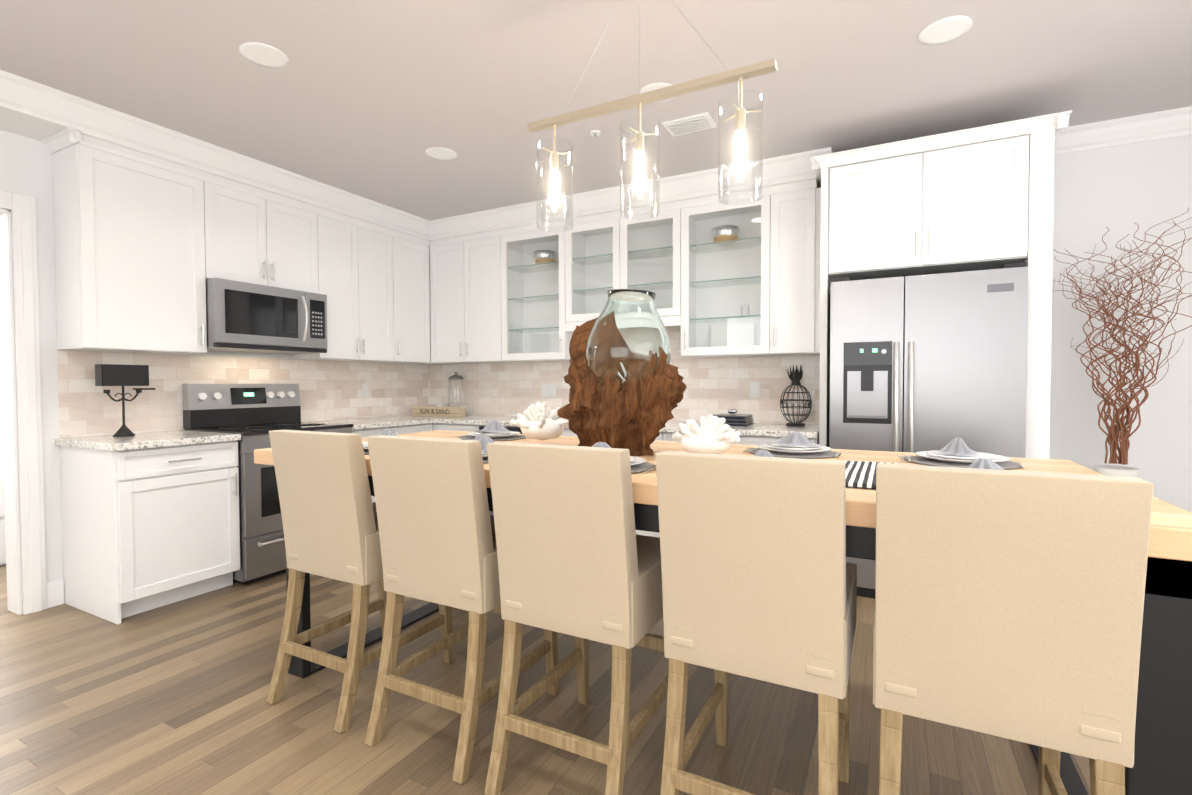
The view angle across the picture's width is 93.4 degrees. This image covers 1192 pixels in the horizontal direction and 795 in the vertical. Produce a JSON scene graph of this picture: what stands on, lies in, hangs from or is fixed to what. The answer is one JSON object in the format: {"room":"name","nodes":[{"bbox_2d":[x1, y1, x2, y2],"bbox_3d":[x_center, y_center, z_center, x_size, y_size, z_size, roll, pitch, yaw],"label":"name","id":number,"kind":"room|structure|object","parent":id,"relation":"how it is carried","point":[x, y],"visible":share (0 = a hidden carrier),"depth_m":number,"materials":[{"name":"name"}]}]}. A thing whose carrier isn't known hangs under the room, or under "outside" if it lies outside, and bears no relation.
{"room":"kitchen","nodes":[
{"label":"kitchen","id":0,"kind":"room"},
{"bbox_2d":[0,367,2,447],"bbox_3d":[-6.797,-0.211,4.550,0.200,2.650,4.700,1,2,28],"label":"wall","id":1,"kind":"structure","parent":0,"point":[1,440],"depth_m":5.72,"materials":[{"name":"white paint"}]},
{"bbox_2d":[533,250,556,263],"bbox_3d":[-0.429,-1.163,4.729,0.198,0.120,0.198,0,2,19],"label":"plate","id":2,"kind":"object","parent":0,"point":[544,255],"depth_m":4.65,"materials":[{"name":"metal"}]},
{"bbox_2d":[0,565,1090,794],"bbox_3d":[-2.356,1.223,1.632,10.800,0.100,8.084,1,2,28],"label":"floor","id":3,"kind":"structure","parent":0,"point":[170,699],"depth_m":2.00,"materials":[{"name":"brown wood"}]},
{"bbox_2d":[0,448,5,565],"bbox_3d":[-4.701,0.532,4.579,2.140,1.150,2.000,1,2,28],"label":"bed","id":4,"kind":"object","parent":3,"relation":"on","point":[2,538],"depth_m":3.74,"materials":[{"name":"white fabric"}]},
{"bbox_2d":[60,439,240,624],"bbox_3d":[-2.526,0.696,3.214,0.617,0.875,0.600,1,2,28],"label":"base cabinet","id":5,"kind":"object","parent":3,"relation":"on","point":[150,520],"depth_m":3.00,"materials":[{"name":"white wood"}]},
{"bbox_2d":[55,431,240,450],"bbox_3d":[-2.520,0.238,3.188,0.643,0.035,0.621,1,2,28],"label":"countertop","id":6,"kind":"structure","parent":5,"relation":"on","point":[139,442],"depth_m":3.03,"materials":[{"name":"white stone"}]},
{"bbox_2d":[95,364,154,436],"bbox_3d":[-2.679,0.017,3.213,0.100,0.405,0.260,1,2,28],"label":"candle stand","id":7,"kind":"object","parent":6,"relation":"on","point":[119,375],"visible":1,"depth_m":3.17,"materials":[{"name":"grey metal"}]},
{"bbox_2d":[183,384,353,584],"bbox_3d":[-2.162,0.512,3.792,0.704,1.212,0.764,1,2,28],"label":"stove","id":8,"kind":"object","parent":3,"relation":"on","point":[253,415],"visible":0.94,"depth_m":3.54,"materials":[{"name":"silver metal"}]},
{"bbox_2d":[266,430,453,732],"bbox_3d":[-0.932,0.639,2.272,0.440,1.035,0.578,1,2,28],"label":"bar stool","id":9,"kind":"object","parent":3,"relation":"on","point":[329,518],"visible":0.77,"depth_m":2.06,"materials":[{"name":"beige fabric"}]},
{"bbox_2d":[352,427,406,502],"bbox_3d":[-1.912,0.665,4.387,0.617,0.875,0.509,1,2,28],"label":"base cabinet","id":10,"kind":"object","parent":3,"relation":"on","point":[375,431],"depth_m":4.23,"materials":[{"name":"white"}]},
{"bbox_2d":[407,423,426,432],"bbox_3d":[-1.750,0.657,4.697,0.617,0.875,0.427,1,2,28],"label":"base cabinet","id":11,"kind":"object","parent":3,"relation":"on","point":[419,427],"depth_m":4.59,"materials":[{"name":"white wood"}]},
{"bbox_2d":[427,423,478,431],"bbox_3d":[-1.033,0.650,4.880,0.521,0.875,0.675,1,2,28],"label":"base cabinet","id":12,"kind":"object","parent":3,"relation":"on","point":[468,427],"depth_m":4.63,"materials":[{"name":"white wood"}]},
{"bbox_2d":[312,415,450,430],"bbox_3d":[-1.687,0.196,4.780,0.643,0.035,1.437,1,2,28],"label":"countertop","id":13,"kind":"structure","parent":12,"relation":"on","point":[403,420],"depth_m":4.48,"materials":[{"name":"white stone"}]},
{"bbox_2d":[431,404,450,406],"bbox_3d":[-1.438,0.111,5.183,0.348,0.105,0.081,1,2,28],"label":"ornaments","id":14,"kind":"object","parent":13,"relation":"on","point":[446,405],"visible":0.19,"depth_m":5.14,"materials":[{"name":"white"}]},
{"bbox_2d":[431,415,818,438],"bbox_3d":[0.115,0.202,4.285,3.009,0.035,0.643,1,2,28],"label":"countertop","id":15,"kind":"structure","parent":12,"relation":"on","point":[773,431],"depth_m":3.76,"materials":[{"name":"white stone"}]},
{"bbox_2d":[412,406,465,416],"bbox_3d":[-1.425,0.126,5.072,0.560,0.085,0.090,1,2,28],"label":"box sign","id":16,"kind":"object","parent":15,"relation":"on","point":[454,411],"visible":1,"depth_m":5.01,"materials":[{"name":"brown wood"}]},
{"bbox_2d":[420,409,449,413],"bbox_3d":[-1.447,0.125,5.031,0.353,0.043,0.001,1,2,28],"label":"lettering","id":17,"kind":"object","parent":16,"relation":"attached to","point":[436,411],"visible":1,"depth_m":5.01,"materials":[{"name":"black paint"}]},
{"bbox_2d":[448,372,465,412],"bbox_3d":[-1.310,-0.039,5.267,0.170,0.406,0.170,1,2,28],"label":"glass canister","id":18,"kind":"object","parent":15,"relation":"on","point":[455,376],"visible":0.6,"depth_m":5.27,"materials":[{"name":"clear glass"}]},
{"bbox_2d":[713,408,753,425],"bbox_3d":[0.948,0.130,3.913,0.250,0.117,0.250,1,2,28],"label":"plate stack","id":19,"kind":"object","parent":15,"relation":"on","point":[732,418],"visible":0.75,"depth_m":3.81,"materials":[{"name":"grey ceramic"}]},
{"bbox_2d":[780,365,811,426],"bbox_3d":[1.348,-0.015,3.790,0.204,0.415,0.204,1,2,28],"label":"pineapple","id":20,"kind":"object","parent":15,"relation":"on","point":[795,376],"visible":1,"depth_m":3.77,"materials":[{"name":"grey metal"}]},
{"bbox_2d":[364,435,558,783],"bbox_3d":[-0.458,0.644,2.024,0.440,1.035,0.578,1,2,28],"label":"bar stool","id":21,"kind":"object","parent":3,"relation":"on","point":[436,526],"visible":0.94,"depth_m":1.81,"materials":[{"name":"beige fabric"}]},
{"bbox_2d":[479,427,521,515],"bbox_3d":[-0.526,0.654,4.641,0.718,0.875,0.627,1,2,28],"label":"base cabinet","id":22,"kind":"object","parent":3,"relation":"on","point":[517,429],"depth_m":4.34,"materials":[{"name":"white"}]},
{"bbox_2d":[484,442,668,794],"bbox_3d":[-0.010,0.648,1.790,0.440,1.035,0.578,1,2,28],"label":"bar stool","id":23,"kind":"object","parent":3,"relation":"on","point":[579,559],"visible":0.9,"depth_m":1.59,"materials":[{"name":"beige fabric"}]},
{"bbox_2d":[560,427,670,537],"bbox_3d":[0.190,0.662,4.266,1.020,0.875,0.627,1,2,28],"label":"base cabinet","id":24,"kind":"object","parent":3,"relation":"on","point":[664,435],"depth_m":3.84,"materials":[{"name":"white"}]},
{"bbox_2d":[671,435,742,444],"bbox_3d":[0.798,0.668,3.948,0.588,0.875,0.627,1,2,28],"label":"base cabinet","id":25,"kind":"object","parent":3,"relation":"on","point":[740,436],"depth_m":3.55,"materials":[{"name":"white wood"}]},
{"bbox_2d":[254,430,1191,794],"bbox_3d":[0.113,0.686,2.198,2.960,0.930,1.100,1,2,28],"label":"dining table","id":26,"kind":"object","parent":3,"relation":"on","point":[1162,754],"visible":0.23,"depth_m":1.10,"materials":[{"name":"black"}]},
{"bbox_2d":[456,420,525,462],"bbox_3d":[-0.386,0.179,2.066,0.939,0.091,1.220,1,2,28],"label":"place settings","id":27,"kind":"object","parent":26,"relation":"on","point":[493,431],"depth_m":2.79,"materials":[{"name":"white fabric"}]},
{"bbox_2d":[510,402,568,439],"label":"decor","id":28,"kind":"object","parent":26,"relation":"on","point":[540,422],"depth_m":2.46,"materials":[{"name":"white ceramic"}]},
{"bbox_2d":[557,289,686,455],"bbox_3d":[0.082,-0.098,2.243,0.536,0.633,0.385,1,2,28],"label":"centerpiece","id":29,"kind":"object","parent":26,"relation":"on","point":[623,378],"visible":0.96,"depth_m":2.10,"materials":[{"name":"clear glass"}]},
{"bbox_2d":[630,456,655,473],"bbox_3d":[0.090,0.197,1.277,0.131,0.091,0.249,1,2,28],"label":"place settings","id":30,"kind":"object","parent":26,"relation":"on","point":[638,464],"depth_m":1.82,"materials":[{"name":"white"}]},
{"bbox_2d":[672,414,739,453],"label":"decor","id":31,"kind":"object","parent":26,"relation":"on","point":[711,435],"depth_m":1.93,"materials":[{"name":"white ceramic"}]},
{"bbox_2d":[742,432,841,458],"bbox_3d":[0.632,0.184,1.718,0.247,0.091,0.754,1,2,28],"label":"place settings","id":32,"kind":"object","parent":26,"relation":"on","point":[794,445],"depth_m":2.15,"materials":[{"name":"white ceramic"}]},
{"bbox_2d":[844,460,896,488],"bbox_3d":[0.817,0.224,1.681,0.170,0.011,0.520,1,2,28],"label":"striped towel","id":33,"kind":"object","parent":26,"relation":"on","point":[860,474],"visible":0.48,"depth_m":1.62,"materials":[{"name":"fabric"}]},
{"bbox_2d":[898,438,1024,469],"bbox_3d":[0.964,0.188,1.539,0.244,0.091,0.746,1,2,28],"label":"place settings","id":34,"kind":"object","parent":26,"relation":"on","point":[957,452],"depth_m":1.88,"materials":[{"name":"white ceramic"}]},
{"bbox_2d":[655,451,856,794],"bbox_3d":[0.459,0.653,1.544,0.440,1.035,0.578,1,2,28],"label":"bar stool","id":35,"kind":"object","parent":3,"relation":"on","point":[759,576],"visible":1,"depth_m":1.34,"materials":[{"name":"beige fabric"}]},
{"bbox_2d":[743,435,818,444],"bbox_3d":[1.202,0.671,3.737,0.559,0.875,0.627,1,2,28],"label":"base cabinet","id":36,"kind":"object","parent":3,"relation":"on","point":[747,439],"depth_m":3.48,"materials":[{"name":"white wood"}]},
{"bbox_2d":[829,262,1027,598],"bbox_3d":[1.872,0.218,3.264,0.902,1.800,0.765,1,2,28],"label":"refrigerator","id":37,"kind":"object","parent":3,"relation":"on","point":[928,362],"visible":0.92,"depth_m":2.96,"materials":[{"name":"grey metal"}]},
{"bbox_2d":[810,110,1071,458],"bbox_3d":[1.927,-0.140,3.309,1.190,2.515,0.673,1,2,28],"label":"cabinet","id":38,"kind":"object","parent":3,"relation":"on","point":[976,198],"visible":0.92,"depth_m":2.99,"materials":[{"name":"white wood"}]},
{"bbox_2d":[873,463,1153,794],"bbox_3d":[0.898,0.657,1.315,0.440,1.035,0.578,1,2,28],"label":"bar stool","id":39,"kind":"object","parent":3,"relation":"on","point":[1009,604],"visible":1,"depth_m":1.10,"materials":[{"name":"beige fabric"}]},
{"bbox_2d":[1053,208,1191,477],"bbox_3d":[2.767,0.086,2.894,0.689,2.079,0.448,1,2,28],"label":"floor vase","id":40,"kind":"object","parent":3,"relation":"on","point":[1113,433],"visible":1,"depth_m":2.90,"materials":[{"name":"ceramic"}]},
{"bbox_2d":[532,333,558,352],"bbox_3d":[-0.437,-0.440,4.793,0.360,0.218,0.151,1,2,28],"label":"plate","id":41,"kind":"object","parent":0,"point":[550,338],"depth_m":4.84,"materials":[{"name":"white ceramic"}]},
{"bbox_2d":[0,0,1191,220],"bbox_3d":[-0.570,-1.509,0.625,6.750,0.100,8.084,1,2,28],"label":"ceiling","id":42,"kind":"structure","parent":0,"point":[374,100],"depth_m":2.62,"materials":[{"name":"white paint"}]},
{"bbox_2d":[239,42,288,67],"bbox_3d":[-1.426,-1.486,2.414,0.189,0.030,0.187,1,2,28],"label":"recessed light","id":43,"kind":"object","parent":42,"relation":"in","point":[258,53],"depth_m":2.45,"materials":[{"name":"white plastic"}]},
{"bbox_2d":[425,147,456,159],"bbox_3d":[-0.952,-1.513,3.449,0.189,0.030,0.188,1,2,28],"label":"recessed light","id":44,"kind":"object","parent":42,"relation":"in","point":[441,153],"depth_m":3.51,"materials":[{"name":"white plastic"}]},
{"bbox_2d":[528,0,776,231],"bbox_3d":[0.153,-1.069,1.961,0.920,0.849,0.138,1,2,28],"label":"pendant light","id":45,"kind":"object","parent":42,"relation":"hanging from","point":[740,74],"visible":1,"depth_m":1.94,"materials":[{"name":"clear glass"}]},
{"bbox_2d":[640,82,671,93],"bbox_3d":[0.276,-1.498,2.679,0.162,0.030,0.059,1,2,28],"label":"recessed light","id":46,"kind":"object","parent":42,"relation":"in","point":[653,86],"depth_m":2.73,"materials":[{"name":"white plastic"}]},
{"bbox_2d":[662,112,716,136],"bbox_3d":[0.513,-1.508,3.077,0.260,0.030,0.192,1,2,28],"label":"air vent","id":47,"kind":"object","parent":42,"relation":"in","point":[703,121],"depth_m":3.12,"materials":[{"name":"white metal"}]},
{"bbox_2d":[918,15,972,44],"bbox_3d":[1.405,-1.491,2.261,0.185,0.030,0.191,1,2,28],"label":"recessed light","id":48,"kind":"object","parent":42,"relation":"in","point":[945,30],"depth_m":2.30,"materials":[{"name":"white plastic"}]},
{"bbox_2d":[429,135,1191,512],"bbox_3d":[1.250,-0.226,4.128,6.750,2.650,0.152,1,2,28],"label":"wall","id":49,"kind":"structure","parent":0,"point":[1119,191],"depth_m":3.21,"materials":[{"name":"white paint"}]},
{"bbox_2d":[0,130,428,611],"bbox_3d":[-3.535,-0.161,2.100,0.152,2.650,7.884,1,2,28],"label":"wall","id":50,"kind":"structure","parent":49,"relation":"attached to","point":[330,390],"depth_m":3.33,"materials":[{"name":"stone"}]},
{"bbox_2d":[0,190,46,614],"bbox_3d":[-3.285,0.052,2.554,0.178,2.200,1.090,1,2,28],"label":"door frame","id":51,"kind":"structure","parent":50,"relation":"attached to","point":[23,377],"depth_m":2.95,"materials":[{"name":"white wood"}]},
{"bbox_2d":[46,579,63,607],"bbox_3d":[-0.542,1.123,0.567,6.600,0.140,7.884,1,2,28],"label":"baseboard","id":52,"kind":"structure","parent":50,"relation":"attached to","point":[55,592],"depth_m":3.06,"materials":[{"name":"white wood"}]},
{"bbox_2d":[47,128,218,353],"bbox_3d":[-2.655,-0.823,3.274,0.308,1.110,0.659,1,2,28],"label":"upper cabinet","id":53,"kind":"object","parent":50,"relation":"attached to","point":[146,244],"depth_m":3.11,"materials":[{"name":"white wood"}]},
{"bbox_2d":[219,175,278,286],"bbox_3d":[-2.427,-1.064,3.705,0.308,0.650,0.444,1,2,28],"label":"upper cabinet","id":54,"kind":"object","parent":50,"relation":"attached to","point":[248,213],"depth_m":3.67,"materials":[{"name":"white wood"}]},
{"bbox_2d":[205,278,326,353],"bbox_3d":[-2.281,-0.528,3.827,0.461,0.420,0.764,1,2,28],"label":"microwave","id":55,"kind":"object","parent":54,"relation":"attached to","point":[247,317],"visible":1,"depth_m":3.68,"materials":[{"name":"silver metal"}]},
{"bbox_2d":[279,193,322,293],"bbox_3d":[-2.276,-1.072,3.994,0.308,0.650,0.444,1,2,28],"label":"upper cabinet","id":56,"kind":"object","parent":50,"relation":"attached to","point":[300,229],"depth_m":4.00,"materials":[{"name":"white wood"}]},
{"bbox_2d":[293,205,366,361],"bbox_3d":[-2.091,-0.851,4.351,0.308,1.110,0.468,1,2,28],"label":"upper cabinet","id":57,"kind":"object","parent":50,"relation":"attached to","point":[344,235],"depth_m":4.33,"materials":[{"name":"white wood"}]},
{"bbox_2d":[361,383,368,396],"bbox_3d":[-1.997,-0.066,4.857,0.005,0.115,0.070,1,2,28],"label":"electrical outlet plate","id":58,"kind":"object","parent":50,"relation":"attached to","point":[364,386],"depth_m":4.86,"materials":[{"name":"white plastic"}]},
{"bbox_2d":[367,220,386,362],"bbox_3d":[-1.929,-0.860,4.661,0.308,1.110,0.468,1,2,28],"label":"upper cabinet","id":59,"kind":"object","parent":50,"relation":"attached to","point":[376,233],"depth_m":4.60,"materials":[{"name":"white wood"}]},
{"bbox_2d":[387,226,430,363],"bbox_3d":[-1.731,-0.868,4.974,0.367,1.110,0.506,1,2,28],"label":"upper cabinet","id":60,"kind":"object","parent":50,"relation":"attached to","point":[408,254],"depth_m":4.90,"materials":[{"name":"white wood"}]},
{"bbox_2d":[415,363,446,363],"bbox_3d":[-1.592,-0.849,5.304,0.308,1.055,0.372,1,2,28],"label":"upper cabinet","id":61,"kind":"object","parent":49,"relation":"attached to","point":[415,363],"depth_m":5.32,"materials":[{"name":"white wood"}]},
{"bbox_2d":[431,233,470,363],"bbox_3d":[-1.261,-0.873,5.129,0.478,1.110,0.372,1,2,28],"label":"upper cabinet","id":62,"kind":"object","parent":49,"relation":"attached to","point":[450,255],"depth_m":5.02,"materials":[{"name":"white wood"}]},
{"bbox_2d":[471,227,530,362],"bbox_3d":[-0.910,-0.871,4.982,0.518,1.110,0.308,1,2,28],"label":"upper cabinet","id":63,"kind":"object","parent":49,"relation":"attached to","point":[500,257],"depth_m":4.83,"materials":[{"name":"white wood"}]},
{"bbox_2d":[542,383,555,396],"bbox_3d":[-0.413,-0.066,4.906,0.147,0.116,0.006,1,2,28],"label":"electrical outlet plate","id":64,"kind":"object","parent":49,"relation":"attached to","point":[548,389],"depth_m":4.90,"materials":[{"name":"white plastic"}]},
{"bbox_2d":[0,70,1191,238],"bbox_3d":[-0.550,-1.386,0.505,6.600,0.140,7.884,1,2,28],"label":"crown molding","id":65,"kind":"structure","parent":49,"relation":"attached to","point":[33,110],"depth_m":3.50,"materials":[{"name":"white wood"}]},
{"bbox_2d":[749,382,759,397],"bbox_3d":[1.154,-0.055,4.086,0.072,0.116,0.006,1,2,28],"label":"electrical outlet plate","id":66,"kind":"object","parent":49,"relation":"attached to","point":[754,386],"depth_m":4.08,"materials":[{"name":"white plastic"}]},
{"bbox_2d":[759,183,820,355],"bbox_3d":[1.351,-0.821,3.799,0.401,1.055,0.308,1,2,28],"label":"upper cabinet","id":67,"kind":"object","parent":49,"relation":"attached to","point":[789,218],"depth_m":3.68,"materials":[{"name":"white wood"}]},
{"bbox_2d":[711,225,739,241],"bbox_3d":[0.926,-1.150,4.020,0.198,0.120,0.198,0,1,1],"label":"bowl","id":68,"kind":"object","parent":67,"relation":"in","point":[723,232],"depth_m":3.94,"materials":[{"name":"silver metal"}]},
{"bbox_2d":[710,305,754,346],"bbox_3d":[0.972,-0.487,4.054,0.380,0.339,0.151,1,2,28],"label":"dishes","id":69,"kind":"object","parent":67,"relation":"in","point":[745,332],"depth_m":4.09,"materials":[{"name":"white ceramic"}]}
]}

